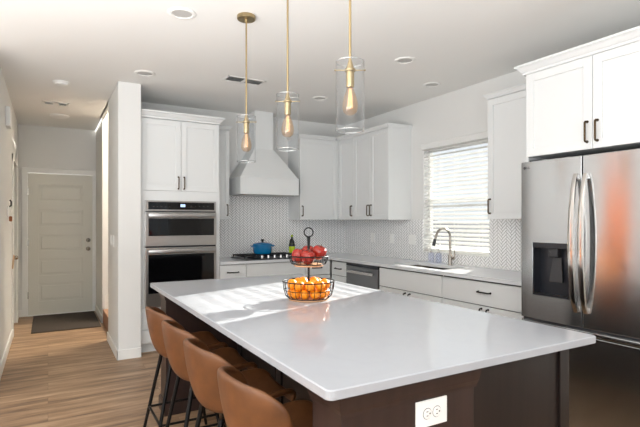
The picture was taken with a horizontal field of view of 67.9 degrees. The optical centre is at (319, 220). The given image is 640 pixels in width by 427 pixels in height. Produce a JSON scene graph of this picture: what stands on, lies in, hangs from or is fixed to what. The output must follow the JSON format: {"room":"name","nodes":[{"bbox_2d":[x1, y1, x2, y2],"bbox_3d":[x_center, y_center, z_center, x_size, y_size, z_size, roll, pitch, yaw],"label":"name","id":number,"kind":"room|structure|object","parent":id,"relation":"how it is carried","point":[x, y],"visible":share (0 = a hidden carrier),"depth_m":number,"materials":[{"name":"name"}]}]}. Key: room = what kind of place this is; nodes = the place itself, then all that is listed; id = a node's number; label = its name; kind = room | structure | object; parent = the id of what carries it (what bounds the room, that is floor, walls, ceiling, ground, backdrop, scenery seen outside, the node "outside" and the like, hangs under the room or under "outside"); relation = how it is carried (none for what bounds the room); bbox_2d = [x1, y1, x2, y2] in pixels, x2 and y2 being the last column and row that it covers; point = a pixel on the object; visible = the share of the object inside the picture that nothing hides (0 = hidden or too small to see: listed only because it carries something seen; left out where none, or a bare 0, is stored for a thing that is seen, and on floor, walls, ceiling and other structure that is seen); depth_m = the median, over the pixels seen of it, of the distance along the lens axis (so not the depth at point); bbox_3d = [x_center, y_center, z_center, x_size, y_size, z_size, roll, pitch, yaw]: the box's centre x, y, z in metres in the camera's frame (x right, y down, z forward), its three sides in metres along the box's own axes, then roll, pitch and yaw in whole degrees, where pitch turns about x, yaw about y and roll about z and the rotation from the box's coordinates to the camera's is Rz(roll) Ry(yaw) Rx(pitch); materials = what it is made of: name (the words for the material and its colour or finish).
{"room":"kitchen","nodes":[
{"label":"kitchen","id":0,"kind":"room"},
{"bbox_2d":[0,67,17,362],"bbox_3d":[-3.483,-0.005,5.237,0.100,2.750,3.450,0,0,-30],"label":"wall","id":1,"kind":"structure","parent":0,"point":[8,137],"depth_m":4.88,"materials":[{"name":"white paint"}]},
{"bbox_2d":[5,106,11,128],"bbox_3d":[-3.159,-1.050,4.817,0.044,0.200,0.180,0,0,-30],"label":"door chime","id":2,"kind":"object","parent":1,"relation":"attached to","point":[8,112],"visible":1,"depth_m":4.74,"materials":[{"name":"white plastic"}]},
{"bbox_2d":[0,310,18,378],"bbox_3d":[-3.446,1.320,5.287,0.014,0.100,3.400,0,0,-30],"label":"baseboard","id":3,"kind":"structure","parent":1,"relation":"attached to","point":[3,361],"depth_m":4.70,"materials":[{"name":"white paint"}]},
{"bbox_2d":[7,200,11,220],"bbox_3d":[-3.241,-0.110,4.960,0.044,0.229,0.070,0,0,-30],"label":"hook","id":4,"kind":"object","parent":1,"relation":"attached to","point":[10,217],"visible":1,"depth_m":4.93,"materials":[{"name":"white plastic"}]},
{"bbox_2d":[12,153,18,336],"bbox_3d":[-3.863,0.287,6.004,0.123,2.165,0.980,0,0,-30],"label":"door","id":5,"kind":"structure","parent":1,"relation":"in","point":[14,160],"depth_m":5.70,"materials":[{"name":"white paint"}]},
{"bbox_2d":[18,124,95,309],"bbox_3d":[-3.884,-0.005,7.064,1.220,2.750,0.120,0,0,-30],"label":"wall","id":6,"kind":"structure","parent":0,"point":[46,147],"depth_m":6.95,"materials":[{"name":"white paint"}]},
{"bbox_2d":[22,167,95,316],"bbox_3d":[-3.827,0.302,7.022,0.987,2.135,0.130,0,0,-30],"label":"door","id":7,"kind":"structure","parent":6,"relation":"in","point":[59,210],"depth_m":7.02,"materials":[{"name":"white paint"}]},
{"bbox_2d":[96,102,107,314],"bbox_3d":[-1.600,-0.980,7.121,3.100,4.700,2.050,0,0,-30],"label":"wall","id":8,"kind":"structure","parent":0,"point":[102,130],"depth_m":6.42,"materials":[{"name":"white paint"}]},
{"bbox_2d":[19,304,102,322],"bbox_3d":[-3.598,1.320,6.574,1.030,0.100,1.014,0,0,-30],"label":"baseboard","id":9,"kind":"structure","parent":8,"relation":"attached to","point":[97,311],"depth_m":6.76,"materials":[{"name":"white paint"}]},
{"bbox_2d":[104,294,107,308],"bbox_3d":[-2.016,0.400,6.901,2.040,1.740,0.016,0,0,-30],"label":"trim","id":10,"kind":"structure","parent":8,"relation":"attached to","point":[106,295],"depth_m":6.40,"materials":[{"name":"white paint"}]},
{"bbox_2d":[0,311,221,426],"bbox_3d":[-1.261,1.420,2.101,8.500,0.100,11.700,0,0,-30],"label":"floor","id":11,"kind":"structure","parent":0,"point":[66,378],"depth_m":4.00,"materials":[{"name":"brown wood"}]},
{"bbox_2d":[31,311,100,333],"bbox_3d":[-3.463,1.364,6.470,0.780,0.012,1.190,0,0,-30],"label":"doormat","id":12,"kind":"object","parent":11,"relation":"on","point":[77,320],"visible":1,"depth_m":6.36,"materials":[{"name":"grey fabric"}]},
{"bbox_2d":[103,309,107,330],"bbox_3d":[-1.751,0.630,6.459,2.100,1.480,1.040,0,0,-30],"label":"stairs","id":13,"kind":"structure","parent":11,"relation":"on","point":[105,311],"depth_m":6.09,"materials":[{"name":"brown wood"}]},
{"bbox_2d":[141,108,224,352],"bbox_3d":[-1.611,0.112,5.352,0.887,2.516,0.709,0,0,-30],"label":"tall cabinet","id":14,"kind":"object","parent":11,"relation":"on","point":[180,151],"visible":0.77,"depth_m":5.04,"materials":[{"name":"white paint"}]},
{"bbox_2d":[145,200,215,307],"bbox_3d":[-1.610,0.341,5.302,0.750,1.110,0.698,0,0,-30],"label":"double oven","id":15,"kind":"object","parent":14,"relation":"in","point":[180,236],"visible":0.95,"depth_m":5.01,"materials":[{"name":"grey metal"}]},
{"bbox_2d":[143,306,227,426],"bbox_3d":[-0.836,0.944,2.944,0.464,0.857,0.406,0,0,-30],"label":"bar stool","id":16,"kind":"object","parent":11,"relation":"on","point":[155,316],"visible":0.59,"depth_m":2.81,"materials":[{"name":"beige leather"}]},
{"bbox_2d":[162,320,257,426],"bbox_3d":[-0.602,0.944,2.536,0.464,0.857,0.406,0,0,-30],"label":"bar stool","id":17,"kind":"object","parent":11,"relation":"on","point":[174,333],"visible":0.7,"depth_m":2.40,"materials":[{"name":"brown leather"}]},
{"bbox_2d":[219,264,245,278],"bbox_3d":[-1.136,0.929,5.633,0.311,0.882,0.693,0,0,-30],"label":"base cabinet","id":18,"kind":"object","parent":11,"relation":"on","point":[231,270],"visible":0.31,"depth_m":5.36,"materials":[{"name":"white paint"}]},
{"bbox_2d":[219,253,520,285],"bbox_3d":[0.349,0.471,4.819,2.082,0.030,3.581,0,0,-30],"label":"countertop","id":19,"kind":"structure","parent":18,"relation":"on","point":[512,277],"depth_m":4.87,"materials":[{"name":"white stone"}]},
{"bbox_2d":[231,252,291,259],"bbox_3d":[-0.656,0.431,5.896,0.762,0.049,0.515,0,0,-30],"label":"cooktop","id":20,"kind":"object","parent":19,"relation":"in","point":[277,255],"visible":0.84,"depth_m":5.78,"materials":[{"name":"black metal"}]},
{"bbox_2d":[250,239,274,253],"bbox_3d":[-0.722,0.319,5.959,0.281,0.186,0.250,0,0,9],"label":"pot","id":21,"kind":"object","parent":20,"relation":"on","point":[262,247],"visible":1,"depth_m":5.86,"materials":[{"name":"blue metal"}]},
{"bbox_2d":[289,235,294,252],"bbox_3d":[-0.372,0.319,6.309,0.085,0.273,0.085,0,0,-30],"label":"oil bottle","id":22,"kind":"object","parent":19,"relation":"on","point":[291,242],"visible":0.86,"depth_m":6.28,"materials":[{"name":"green glass"}]},
{"bbox_2d":[289,246,294,252],"bbox_3d":[-0.372,0.376,6.309,0.084,0.160,0.084,0,0,-30],"label":"label","id":23,"kind":"object","parent":22,"relation":"on","point":[291,248],"depth_m":6.27,"materials":[{"name":"green paper"}]},
{"bbox_2d":[409,265,447,269],"bbox_3d":[1.115,0.595,4.845,0.374,0.215,0.764,0,0,-30],"label":"sink","id":24,"kind":"object","parent":19,"relation":"in","point":[409,265],"visible":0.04,"depth_m":5.09,"materials":[{"name":"silver metal"}]},
{"bbox_2d":[432,227,454,264],"bbox_3d":[1.268,0.261,4.848,0.267,0.391,0.102,0,0,-30],"label":"faucet","id":25,"kind":"object","parent":19,"relation":"on","point":[450,258],"visible":0.99,"depth_m":4.89,"materials":[{"name":"silver metal"}]},
{"bbox_2d":[183,338,295,426],"bbox_3d":[-0.376,0.944,2.141,0.464,0.857,0.406,0,0,-30],"label":"bar stool","id":26,"kind":"object","parent":11,"relation":"on","point":[202,365],"visible":0.72,"depth_m":1.99,"materials":[{"name":"brown leather"}]},
{"bbox_2d":[217,366,312,426],"bbox_3d":[-0.137,0.944,1.725,0.464,0.857,0.406,0,0,-30],"label":"bar stool","id":27,"kind":"object","parent":11,"relation":"on","point":[243,405],"visible":0.84,"depth_m":1.54,"materials":[{"name":"brown leather"}]},
{"bbox_2d":[246,262,305,276],"bbox_3d":[-0.664,0.929,5.903,0.773,0.882,0.693,0,0,-30],"label":"base cabinet","id":28,"kind":"object","parent":11,"relation":"on","point":[273,268],"visible":0.02,"depth_m":5.60,"materials":[{"name":"white paint"}]},
{"bbox_2d":[306,260,330,279],"bbox_3d":[-0.169,0.929,6.186,0.364,0.882,0.693,0,0,-30],"label":"base cabinet","id":29,"kind":"object","parent":11,"relation":"on","point":[324,271],"visible":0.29,"depth_m":5.94,"materials":[{"name":"white paint"}]},
{"bbox_2d":[332,260,346,282],"bbox_3d":[0.486,0.929,5.998,0.673,0.882,0.342,0,0,-30],"label":"base cabinet","id":30,"kind":"object","parent":11,"relation":"on","point":[338,267],"visible":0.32,"depth_m":5.82,"materials":[{"name":"white paint"}]},
{"bbox_2d":[346,262,380,289],"bbox_3d":[0.723,0.930,5.555,0.665,0.880,0.654,0,0,-30],"label":"dishwasher","id":31,"kind":"object","parent":11,"relation":"on","point":[363,275],"visible":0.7,"depth_m":5.37,"materials":[{"name":"grey metal"}]},
{"bbox_2d":[159,293,568,426],"bbox_3d":[-0.047,0.928,2.707,1.203,0.883,2.509,0,0,-30],"label":"kitchen island","id":32,"kind":"object","parent":11,"relation":"on","point":[533,391],"visible":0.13,"depth_m":1.77,"materials":[{"name":"brown wood"}]},
{"bbox_2d":[150,274,595,400],"bbox_3d":[-0.074,0.471,2.695,1.250,0.030,2.570,0,0,-30],"label":"island countertop","id":33,"kind":"structure","parent":32,"relation":"on","point":[360,340],"depth_m":1.91,"materials":[{"name":"grey stone"}]},
{"bbox_2d":[282,227,334,302],"bbox_3d":[-0.066,0.246,2.768,0.307,0.420,0.307,0,0,-30],"label":"fruit basket","id":34,"kind":"object","parent":33,"relation":"on","point":[309,299],"visible":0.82,"depth_m":2.71,"materials":[{"name":"black metal"}]},
{"bbox_2d":[288,280,295,289],"bbox_3d":[-0.158,0.367,2.728,0.054,0.053,0.054,0,0,-16],"label":"orange","id":35,"kind":"object","parent":34,"relation":"in","point":[291,281],"visible":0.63,"depth_m":2.71,"materials":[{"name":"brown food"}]},
{"bbox_2d":[291,289,299,298],"bbox_3d":[-0.138,0.415,2.705,0.055,0.057,0.057,0,0,-12],"label":"orange","id":36,"kind":"object","parent":34,"relation":"in","point":[294,290],"visible":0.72,"depth_m":2.69,"materials":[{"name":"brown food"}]},
{"bbox_2d":[291,248,302,262],"bbox_3d":[-0.125,0.204,2.774,0.084,0.087,0.085,0,0,21],"label":"apple","id":37,"kind":"object","parent":34,"relation":"on","point":[296,252],"visible":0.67,"depth_m":2.74,"materials":[{"name":"red food"}]},
{"bbox_2d":[295,281,303,290],"bbox_3d":[-0.117,0.367,2.682,0.057,0.055,0.056,0,0,5],"label":"orange","id":38,"kind":"object","parent":34,"relation":"in","point":[297,287],"visible":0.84,"depth_m":2.66,"materials":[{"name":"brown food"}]},
{"bbox_2d":[299,278,307,286],"bbox_3d":[-0.095,0.355,2.734,0.055,0.052,0.054,0,0,18],"label":"orange","id":39,"kind":"object","parent":34,"relation":"in","point":[303,280],"visible":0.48,"depth_m":2.71,"materials":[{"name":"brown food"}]},
{"bbox_2d":[300,290,308,298],"bbox_3d":[-0.087,0.415,2.675,0.055,0.054,0.053,0,0,34],"label":"orange","id":40,"kind":"object","parent":34,"relation":"in","point":[305,294],"visible":0.97,"depth_m":2.66,"materials":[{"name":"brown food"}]},
{"bbox_2d":[301,245,312,250],"bbox_3d":[-0.071,0.187,2.839,0.084,0.089,0.084,0,0,-27],"label":"apple","id":41,"kind":"object","parent":34,"relation":"on","point":[304,247],"visible":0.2,"depth_m":2.82,"materials":[{"name":"red food"}]},
{"bbox_2d":[301,249,315,264],"bbox_3d":[-0.066,0.203,2.707,0.082,0.090,0.083,0,0,-20],"label":"apple","id":42,"kind":"object","parent":34,"relation":"on","point":[306,253],"visible":0.98,"depth_m":2.68,"materials":[{"name":"red food"}]},
{"bbox_2d":[305,282,314,290],"bbox_3d":[-0.057,0.367,2.668,0.055,0.054,0.056,0,0,-36],"label":"orange","id":43,"kind":"object","parent":34,"relation":"in","point":[308,287],"visible":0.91,"depth_m":2.65,"materials":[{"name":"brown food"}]},
{"bbox_2d":[310,278,318,283],"bbox_3d":[-0.033,0.355,2.740,0.057,0.056,0.055,0,0,24],"label":"orange","id":44,"kind":"object","parent":34,"relation":"in","point":[314,280],"visible":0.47,"depth_m":2.72,"materials":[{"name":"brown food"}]},
{"bbox_2d":[310,290,319,298],"bbox_3d":[-0.029,0.415,2.681,0.055,0.053,0.055,0,0,4],"label":"orange","id":45,"kind":"object","parent":34,"relation":"in","point":[317,295],"visible":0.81,"depth_m":2.66,"materials":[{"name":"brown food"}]},
{"bbox_2d":[312,244,326,259],"bbox_3d":[-0.004,0.182,2.772,0.086,0.092,0.086,0,0,-26],"label":"apple","id":46,"kind":"object","parent":34,"relation":"in","point":[319,250],"visible":0.88,"depth_m":2.74,"materials":[{"name":"red food"}]},
{"bbox_2d":[315,281,324,290],"bbox_3d":[0.000,0.367,2.693,0.055,0.055,0.055,0,0,36],"label":"orange","id":47,"kind":"object","parent":34,"relation":"in","point":[318,287],"visible":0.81,"depth_m":2.67,"materials":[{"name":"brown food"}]},
{"bbox_2d":[319,289,326,297],"bbox_3d":[0.015,0.415,2.720,0.054,0.056,0.056,0,0,-36],"label":"orange","id":48,"kind":"object","parent":34,"relation":"in","point":[323,290],"visible":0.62,"depth_m":2.70,"materials":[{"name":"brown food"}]},
{"bbox_2d":[322,280,329,288],"bbox_3d":[0.031,0.367,2.746,0.056,0.056,0.054,0,0,3],"label":"orange","id":49,"kind":"object","parent":34,"relation":"in","point":[324,281],"visible":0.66,"depth_m":2.73,"materials":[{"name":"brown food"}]},
{"bbox_2d":[415,395,446,426],"bbox_3d":[0.354,0.606,1.505,0.130,0.084,0.009,0,0,-30],"label":"outlet plate","id":50,"kind":"object","parent":32,"relation":"attached to","point":[433,411],"visible":1,"depth_m":1.50,"materials":[{"name":"white plastic"}]},
{"bbox_2d":[423,408,431,419],"bbox_3d":[0.338,0.606,1.492,0.036,0.036,0.004,0,0,-30],"label":"receptacle","id":51,"kind":"object","parent":50,"relation":"attached to","point":[427,412],"depth_m":1.49,"materials":[{"name":"grey plastic"}]},
{"bbox_2d":[433,406,440,416],"bbox_3d":[0.373,0.606,1.512,0.033,0.033,0.003,0,0,-30],"label":"receptacle","id":52,"kind":"object","parent":50,"relation":"attached to","point":[436,409],"depth_m":1.51,"materials":[{"name":"grey plastic"}]},
{"bbox_2d":[379,267,443,302],"bbox_3d":[1.134,0.929,4.867,0.673,0.882,0.939,0,0,-30],"label":"base cabinet","id":53,"kind":"object","parent":11,"relation":"on","point":[426,286],"visible":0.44,"depth_m":4.67,"materials":[{"name":"white paint"}]},
{"bbox_2d":[442,275,523,319],"bbox_3d":[1.609,0.929,4.037,0.673,0.882,0.970,0,0,-30],"label":"base cabinet","id":54,"kind":"object","parent":11,"relation":"on","point":[501,299],"visible":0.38,"depth_m":3.90,"materials":[{"name":"white paint"}]},
{"bbox_2d":[521,148,639,426],"bbox_3d":[1.939,0.474,3.115,0.858,1.792,0.900,0,0,-30],"label":"refrigerator","id":55,"kind":"object","parent":11,"relation":"on","point":[580,215],"visible":0.94,"depth_m":2.89,"materials":[{"name":"grey metal"}]},
{"bbox_2d":[108,81,344,349],"bbox_3d":[-0.789,-0.005,5.886,3.280,2.750,0.900,0,0,-30],"label":"wall","id":56,"kind":"structure","parent":0,"point":[125,104],"depth_m":4.78,"materials":[{"name":"white paint"}]},
{"bbox_2d":[107,332,140,359],"bbox_3d":[-2.122,1.320,5.115,0.229,0.100,0.914,0,0,-30],"label":"baseboard","id":57,"kind":"structure","parent":56,"relation":"attached to","point":[130,353],"depth_m":4.74,"materials":[{"name":"white paint"}]},
{"bbox_2d":[219,125,232,219],"bbox_3d":[-1.240,-0.572,5.752,0.253,1.110,0.383,0,0,-30],"label":"upper cabinet","id":58,"kind":"object","parent":56,"relation":"attached to","point":[224,130],"visible":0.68,"depth_m":5.64,"materials":[{"name":"white paint"}]},
{"bbox_2d":[229,110,298,196],"bbox_3d":[-0.715,-0.847,5.997,0.784,1.065,0.460,0,0,-30],"label":"range hood","id":59,"kind":"object","parent":56,"relation":"attached to","point":[269,176],"visible":0.84,"depth_m":5.91,"materials":[{"name":"white paint"}]},
{"bbox_2d":[219,196,344,256],"bbox_3d":[-0.541,-0.052,6.368,2.071,1.016,0.010,0,0,-30],"label":"tile backsplash","id":60,"kind":"structure","parent":56,"relation":"attached to","point":[251,220],"depth_m":6.29,"materials":[{"name":"white tile"}]},
{"bbox_2d":[286,133,338,219],"bbox_3d":[-0.092,-0.572,6.409,0.628,1.110,0.383,0,0,-30],"label":"upper cabinet","id":61,"kind":"object","parent":56,"relation":"attached to","point":[315,164],"visible":0.99,"depth_m":6.28,"materials":[{"name":"white paint"}]},
{"bbox_2d":[0,0,639,130],"bbox_3d":[-1.362,-1.430,1.957,8.180,0.100,11.550,0,0,-30],"label":"ceiling","id":62,"kind":"structure","parent":0,"point":[92,46],"depth_m":3.80,"materials":[{"name":"white paint"}]},
{"bbox_2d":[42,101,68,106],"bbox_3d":[-3.101,-1.376,5.576,0.280,0.008,0.160,0,0,-30],"label":"ceiling vent","id":63,"kind":"object","parent":62,"relation":"in","point":[43,102],"visible":1,"depth_m":5.56,"materials":[{"name":"white metal"}]},
{"bbox_2d":[48,113,68,118],"bbox_3d":[-3.415,-1.365,6.215,0.240,0.030,0.240,0,0,-30],"label":"recessed light","id":64,"kind":"object","parent":62,"relation":"in","point":[57,116],"visible":1,"depth_m":6.15,"materials":[{"name":"white plastic"}]},
{"bbox_2d":[52,80,69,85],"bbox_3d":[-2.571,-1.364,4.716,0.150,0.032,0.150,0,0,-30],"label":"smoke detector","id":65,"kind":"object","parent":62,"relation":"attached to","point":[56,82],"visible":1,"depth_m":4.68,"materials":[{"name":"white plastic"}]},
{"bbox_2d":[134,70,154,76],"bbox_3d":[-1.631,-1.375,4.429,0.184,0.010,0.184,0,0,-30],"label":"recessed light","id":66,"kind":"object","parent":62,"relation":"in","point":[145,73],"visible":1,"depth_m":4.42,"materials":[{"name":"white paint"}]},
{"bbox_2d":[168,7,195,19],"bbox_3d":[-0.915,-1.375,3.152,0.184,0.010,0.184,0,0,-30],"label":"recessed light","id":67,"kind":"object","parent":62,"relation":"in","point":[182,13],"visible":1,"depth_m":3.15,"materials":[{"name":"white paint"}]},
{"bbox_2d":[222,75,265,85],"bbox_3d":[-0.742,-1.376,4.657,0.390,0.008,0.180,0,0,-30],"label":"ceiling vent","id":68,"kind":"object","parent":62,"relation":"in","point":[230,78],"visible":0.93,"depth_m":4.65,"materials":[{"name":"white metal"}]},
{"bbox_2d":[236,12,255,162],"bbox_3d":[-0.496,-0.889,3.196,0.128,0.982,0.128,0,0,-30],"label":"pendant light","id":69,"kind":"object","parent":62,"relation":"hanging from","point":[244,17],"visible":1,"depth_m":3.19,"materials":[{"name":"gold metal"}]},
{"bbox_2d":[243,115,249,133],"bbox_3d":[-0.496,-0.652,3.196,0.048,0.125,0.048,0,0,-30],"label":"socket","id":70,"kind":"object","parent":69,"relation":"attached to","point":[246,121],"depth_m":3.18,"materials":[{"name":"gold metal"}]},
{"bbox_2d":[275,0,299,150],"bbox_3d":[-0.180,-0.889,2.645,0.128,0.982,0.128,0,0,-30],"label":"pendant light","id":71,"kind":"object","parent":62,"relation":"hanging from","point":[287,102],"visible":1,"depth_m":2.64,"materials":[{"name":"gold metal"}]},
{"bbox_2d":[283,93,291,115],"bbox_3d":[-0.180,-0.652,2.645,0.048,0.125,0.048,0,0,-30],"label":"socket","id":72,"kind":"object","parent":71,"relation":"attached to","point":[287,102],"depth_m":2.63,"materials":[{"name":"gold metal"}]},
{"bbox_2d":[312,96,327,100],"bbox_3d":[0.000,-1.375,5.329,0.176,0.010,0.176,0,0,-30],"label":"recessed light","id":73,"kind":"object","parent":62,"relation":"in","point":[318,98],"visible":1,"depth_m":5.33,"materials":[{"name":"white paint"}]},
{"bbox_2d":[334,0,365,133],"bbox_3d":[0.133,-0.889,2.098,0.128,0.982,0.128,0,0,-30],"label":"pendant light","id":74,"kind":"object","parent":62,"relation":"hanging from","point":[349,70],"visible":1,"depth_m":2.09,"materials":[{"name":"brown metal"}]},
{"bbox_2d":[345,59,354,87],"bbox_3d":[0.133,-0.652,2.098,0.048,0.125,0.048,0,0,-30],"label":"socket","id":75,"kind":"object","parent":74,"relation":"attached to","point":[349,70],"depth_m":2.08,"materials":[{"name":"gold metal"}]},
{"bbox_2d":[395,56,414,63],"bbox_3d":[0.728,-1.375,4.071,0.176,0.010,0.176,0,0,-30],"label":"recessed light","id":76,"kind":"object","parent":62,"relation":"in","point":[401,60],"visible":1,"depth_m":4.07,"materials":[{"name":"white paint"}]},
{"bbox_2d":[423,82,440,87],"bbox_3d":[1.131,-1.375,4.796,0.176,0.010,0.176,0,0,-30],"label":"recessed light","id":77,"kind":"object","parent":62,"relation":"in","point":[429,84],"visible":1,"depth_m":4.79,"materials":[{"name":"white paint"}]},
{"bbox_2d":[345,71,525,256],"bbox_3d":[2.685,-0.005,2.978,0.140,2.750,9.100,0,0,-30],"label":"wall","id":78,"kind":"structure","parent":0,"point":[464,111],"depth_m":5.28,"materials":[{"name":"white paint"}]},
{"bbox_2d":[336,122,412,219],"bbox_3d":[0.569,-0.572,6.155,0.373,1.111,1.473,0,0,-30],"label":"upper cabinet","id":79,"kind":"object","parent":78,"relation":"attached to","point":[375,162],"visible":1,"depth_m":5.68,"materials":[{"name":"white paint"}]},
{"bbox_2d":[345,219,520,270],"bbox_3d":[1.251,0.221,5.332,0.010,0.471,3.570,0,0,-30],"label":"tile backsplash","id":80,"kind":"structure","parent":78,"relation":"attached to","point":[504,234],"depth_m":5.53,"materials":[{"name":"white tile"}]},
{"bbox_2d":[371,233,374,241],"bbox_3d":[0.699,0.220,6.277,0.009,0.116,0.072,0,0,-30],"label":"outlet plate","id":81,"kind":"object","parent":80,"relation":"attached to","point":[372,234],"visible":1,"depth_m":6.27,"materials":[{"name":"white plastic"}]},
{"bbox_2d":[390,234,393,242],"bbox_3d":[0.897,0.220,5.930,0.009,0.116,0.072,0,0,-30],"label":"outlet plate","id":82,"kind":"object","parent":80,"relation":"attached to","point":[391,235],"visible":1,"depth_m":5.92,"materials":[{"name":"white plastic"}]},
{"bbox_2d":[409,235,415,244],"bbox_3d":[1.086,0.220,5.600,0.009,0.116,0.118,0,0,-30],"label":"switch plate","id":83,"kind":"object","parent":80,"relation":"attached to","point":[412,238],"visible":1,"depth_m":5.59,"materials":[{"name":"white plastic"}]},
{"bbox_2d":[423,140,488,256],"bbox_3d":[1.470,-0.244,5.068,0.132,1.192,0.945,0,0,-30],"label":"window","id":84,"kind":"structure","parent":78,"relation":"in","point":[429,154],"depth_m":5.25,"materials":[{"name":"white paint"}]},
{"bbox_2d":[421,131,488,254],"bbox_3d":[1.434,-0.272,5.047,0.095,1.207,0.969,0,0,-30],"label":"window blind","id":85,"kind":"object","parent":84,"relation":"attached to","point":[481,136],"visible":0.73,"depth_m":5.04,"materials":[{"name":"white plastic"}]},
{"bbox_2d":[482,83,525,218],"bbox_3d":[1.793,-0.572,4.018,0.373,1.110,0.741,0,0,-30],"label":"upper cabinet","id":86,"kind":"object","parent":78,"relation":"attached to","point":[507,106],"visible":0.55,"depth_m":4.07,"materials":[{"name":"white paint"}]},
{"bbox_2d":[514,26,639,161],"bbox_3d":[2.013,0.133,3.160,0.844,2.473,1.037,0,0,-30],"label":"upper cabinet","id":87,"kind":"object","parent":78,"relation":"attached to","point":[584,99],"visible":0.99,"depth_m":3.00,"materials":[{"name":"white paint"}]},
{"label":"outside","id":88,"kind":"structure","parent":0,"visible":0},
{"bbox_3d":[12.242,1.570,12.772,26.060,0.100,40.000,0,0,-30],"label":"ground","id":89,"kind":"structure","parent":88,"visible":0},
{"bbox_2d":[433,220,488,250],"bbox_3d":[3.367,0.750,10.340,0.120,1.540,12.600,0,0,-30],"label":"fence","id":90,"kind":"object","parent":89,"relation":"on","point":[433,220],"visible":0.02,"depth_m":10.49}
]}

